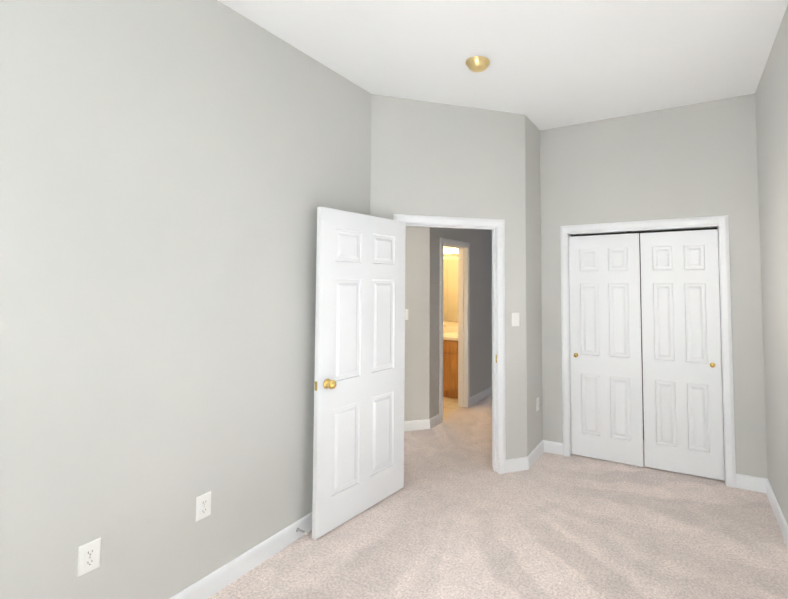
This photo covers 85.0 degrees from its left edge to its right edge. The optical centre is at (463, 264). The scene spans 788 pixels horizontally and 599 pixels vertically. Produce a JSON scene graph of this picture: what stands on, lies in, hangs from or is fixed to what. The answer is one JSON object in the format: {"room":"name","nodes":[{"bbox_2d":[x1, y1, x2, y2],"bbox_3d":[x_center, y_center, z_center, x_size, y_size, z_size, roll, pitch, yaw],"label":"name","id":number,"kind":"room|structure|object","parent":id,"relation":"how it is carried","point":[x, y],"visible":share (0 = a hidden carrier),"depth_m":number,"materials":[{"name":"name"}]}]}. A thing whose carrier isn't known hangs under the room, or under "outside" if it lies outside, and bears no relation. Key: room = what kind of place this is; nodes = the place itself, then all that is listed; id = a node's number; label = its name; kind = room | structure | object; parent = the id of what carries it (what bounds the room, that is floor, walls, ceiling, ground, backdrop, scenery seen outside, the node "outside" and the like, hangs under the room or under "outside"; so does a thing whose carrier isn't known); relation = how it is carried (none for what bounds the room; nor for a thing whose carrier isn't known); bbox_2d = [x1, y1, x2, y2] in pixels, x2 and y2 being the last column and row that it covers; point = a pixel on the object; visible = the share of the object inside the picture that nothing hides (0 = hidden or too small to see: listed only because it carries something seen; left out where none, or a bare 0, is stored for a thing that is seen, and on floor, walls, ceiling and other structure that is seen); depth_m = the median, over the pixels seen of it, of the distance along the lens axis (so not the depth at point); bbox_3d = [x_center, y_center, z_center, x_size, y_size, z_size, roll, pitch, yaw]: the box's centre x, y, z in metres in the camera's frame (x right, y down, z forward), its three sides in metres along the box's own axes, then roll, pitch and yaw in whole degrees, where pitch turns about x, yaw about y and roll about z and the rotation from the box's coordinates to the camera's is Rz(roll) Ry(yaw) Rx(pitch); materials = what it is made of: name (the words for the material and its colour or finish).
{"room":"empty bedroom","nodes":[
{"label":"empty bedroom","id":0,"kind":"room"},
{"bbox_2d":[0,0,371,598],"bbox_3d":[-1.690,0.102,1.528,0.120,3.047,4.152,-1,-3,27],"label":"wall","id":1,"kind":"structure","parent":0,"point":[174,174],"depth_m":1.94,"materials":[{"name":"beige paint"}]},
{"bbox_2d":[77,537,100,576],"bbox_3d":[-1.502,1.173,1.701,0.007,0.116,0.072,-1,-3,27],"label":"electrical outlet","id":2,"kind":"object","parent":1,"relation":"attached to","point":[89,553],"visible":1,"depth_m":1.70,"materials":[{"name":"white plastic"}]},
{"bbox_2d":[196,491,210,521],"bbox_3d":[-1.291,1.199,2.104,0.007,0.116,0.072,-1,-3,27],"label":"electrical outlet","id":3,"kind":"object","parent":1,"relation":"attached to","point":[203,505],"visible":1,"depth_m":2.10,"materials":[{"name":"white plastic"}]},
{"bbox_2d":[170,386,787,598],"bbox_3d":[0.054,1.661,3.360,4.116,0.104,8.900,-1,-3,27],"label":"baseboard","id":4,"kind":"structure","parent":1,"relation":"attached to","point":[214,582],"depth_m":2.58,"materials":[{"name":"white wood"}]},
{"bbox_2d":[296,528,307,534],"bbox_3d":[-0.979,1.618,2.571,0.083,0.022,0.022,-1,-3,27],"label":"door stop","id":5,"kind":"object","parent":4,"relation":"attached to","point":[302,531],"visible":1,"depth_m":2.57,"materials":[{"name":"white metal"}]},
{"bbox_2d":[404,226,429,420],"bbox_3d":[-1.238,0.239,4.446,1.770,3.047,0.120,1,-3,-17],"label":"wall","id":6,"kind":"structure","parent":0,"point":[417,304],"depth_m":4.60,"materials":[{"name":"beige paint"}]},
{"bbox_2d":[405,309,407,319],"bbox_3d":[-0.633,0.533,4.559,0.053,0.116,0.053,-1,-3,27],"label":"light switch","id":7,"kind":"object","parent":6,"relation":"attached to","point":[406,314],"visible":0.62,"depth_m":4.56,"materials":[{"name":"white plastic"}]},
{"bbox_2d":[370,94,526,458],"bbox_3d":[-0.112,0.195,3.507,1.321,3.047,0.120,1,-3,-17],"label":"wall","id":8,"kind":"structure","parent":0,"point":[436,159],"depth_m":3.54,"materials":[{"name":"beige paint"}]},
{"bbox_2d":[312,207,405,539],"bbox_3d":[-0.712,0.665,2.968,0.167,2.030,0.810,-1,-3,27],"label":"entry door","id":9,"kind":"structure","parent":8,"relation":"in","point":[358,437],"depth_m":2.88,"materials":[{"name":"white wood"}]},
{"bbox_2d":[393,214,505,473],"bbox_3d":[-0.124,0.664,3.481,0.943,2.108,0.158,1,-3,-17],"label":"trim","id":10,"kind":"structure","parent":8,"relation":"attached to","point":[496,227],"depth_m":3.54,"materials":[{"name":"white wood"}]},
{"bbox_2d":[512,312,518,325],"bbox_3d":[0.439,0.463,3.603,0.053,0.116,0.053,-1,-3,27],"label":"light switch","id":11,"kind":"object","parent":8,"relation":"attached to","point":[515,319],"visible":1,"depth_m":3.60,"materials":[{"name":"white plastic"}]},
{"bbox_2d":[443,246,457,325],"bbox_3d":[-0.340,0.340,6.596,1.490,3.047,0.120,-1,-3,27],"label":"wall","id":12,"kind":"structure","parent":0,"point":[450,256],"depth_m":6.46,"materials":[{"name":"beige paint"}]},
{"bbox_2d":[443,259,457,321],"bbox_3d":[-0.229,0.382,6.460,1.010,0.950,0.010,-1,-3,27],"label":"bathroom mirror","id":13,"kind":"object","parent":12,"relation":"attached to","point":[450,289],"visible":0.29,"depth_m":6.44,"materials":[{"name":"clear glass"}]},
{"bbox_2d":[443,248,457,254],"bbox_3d":[-0.261,-0.205,6.427,0.810,0.090,0.148,-1,-3,27],"label":"sconce","id":14,"kind":"object","parent":12,"relation":"attached to","point":[450,251],"visible":0.42,"depth_m":6.37,"materials":[{"name":"white glass"}]},
{"bbox_2d":[443,397,460,416],"bbox_3d":[-0.442,1.953,7.397,2.600,0.100,4.980,-1,-3,27],"label":"floor","id":15,"kind":"structure","parent":0,"point":[450,405],"depth_m":5.46,"materials":[{"name":"beige tile"}]},
{"bbox_2d":[443,325,457,398],"bbox_3d":[-0.360,1.364,6.161,1.130,0.960,0.564,-1,-3,27],"label":"bathroom vanity","id":16,"kind":"object","parent":15,"relation":"on","point":[450,361],"visible":0.29,"depth_m":5.79,"materials":[{"name":"brown wood"}]},
{"bbox_2d":[429,227,491,418],"bbox_3d":[0.485,0.333,6.437,0.120,3.047,3.960,-1,-3,27],"label":"wall","id":17,"kind":"structure","parent":0,"point":[479,241],"depth_m":5.62,"materials":[{"name":"beige paint"}]},
{"bbox_2d":[439,237,469,422],"bbox_3d":[-0.151,0.748,5.175,0.141,2.098,0.746,-1,-3,27],"label":"trim","id":18,"kind":"structure","parent":17,"relation":"attached to","point":[463,324],"depth_m":5.42,"materials":[{"name":"white wood"}]},
{"bbox_2d":[208,394,787,598],"bbox_3d":[-0.285,1.805,4.252,5.786,0.100,10.420,-1,-3,27],"label":"floor carpet","id":19,"kind":"object","parent":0,"point":[456,516],"visible":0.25,"depth_m":2.60,"materials":[{"name":"beige carpet"}]},
{"bbox_2d":[218,0,787,129],"bbox_3d":[-0.285,-1.348,4.401,5.786,0.120,10.420,-1,-3,27],"label":"ceiling","id":20,"kind":"structure","parent":0,"point":[557,63],"depth_m":2.68,"materials":[{"name":"white paint"}]},
{"bbox_2d":[466,56,489,71],"bbox_3d":[0.094,-1.333,2.848,0.164,0.055,0.164,-1,-3,27],"label":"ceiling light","id":21,"kind":"object","parent":20,"relation":"attached to","point":[477,63],"visible":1,"depth_m":2.81,"materials":[{"name":"gold metal"}]},
{"bbox_2d":[525,115,542,455],"bbox_3d":[0.780,0.230,4.246,0.120,3.047,1.288,-1,-3,27],"label":"wall","id":22,"kind":"structure","parent":0,"point":[533,286],"depth_m":3.83,"materials":[{"name":"beige paint"}]},
{"bbox_2d":[536,397,538,411],"bbox_3d":[0.673,1.266,3.853,0.007,0.116,0.072,-1,-3,27],"label":"electrical outlet","id":23,"kind":"object","parent":22,"relation":"attached to","point":[537,404],"visible":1,"depth_m":3.84,"materials":[{"name":"white plastic"}]},
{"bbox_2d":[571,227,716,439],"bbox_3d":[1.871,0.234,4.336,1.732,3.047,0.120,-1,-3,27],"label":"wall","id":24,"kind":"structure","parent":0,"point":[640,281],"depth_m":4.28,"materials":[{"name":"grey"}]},
{"bbox_2d":[540,93,767,478],"bbox_3d":[1.534,0.204,3.690,1.732,3.047,0.120,-1,-3,27],"label":"wall","id":25,"kind":"structure","parent":0,"point":[693,160],"depth_m":3.56,"materials":[{"name":"beige paint"}]},
{"bbox_2d":[569,231,643,466],"bbox_3d":[1.250,0.715,3.773,0.606,2.010,0.066,-1,-3,27],"label":"closet door","id":26,"kind":"structure","parent":25,"relation":"in","point":[606,363],"depth_m":3.77,"materials":[{"name":"white wood"}]},
{"bbox_2d":[560,215,735,487],"bbox_3d":[1.524,0.675,3.663,1.339,2.103,0.141,-1,-3,27],"label":"trim","id":27,"kind":"structure","parent":25,"relation":"attached to","point":[721,223],"depth_m":3.46,"materials":[{"name":"white wood"}]},
{"bbox_2d":[640,227,724,480],"bbox_3d":[1.793,0.702,3.514,0.581,2.010,0.066,-1,-3,27],"label":"closet door","id":28,"kind":"structure","parent":25,"relation":"in","point":[682,379],"depth_m":3.51,"materials":[{"name":"white wood"}]},
{"bbox_2d":[755,5,787,524],"bbox_3d":[1.271,0.086,1.183,0.120,3.047,6.274,-1,-3,27],"label":"wall","id":29,"kind":"structure","parent":0,"point":[771,98],"depth_m":2.73,"materials":[{"name":"beige paint"}]}
]}

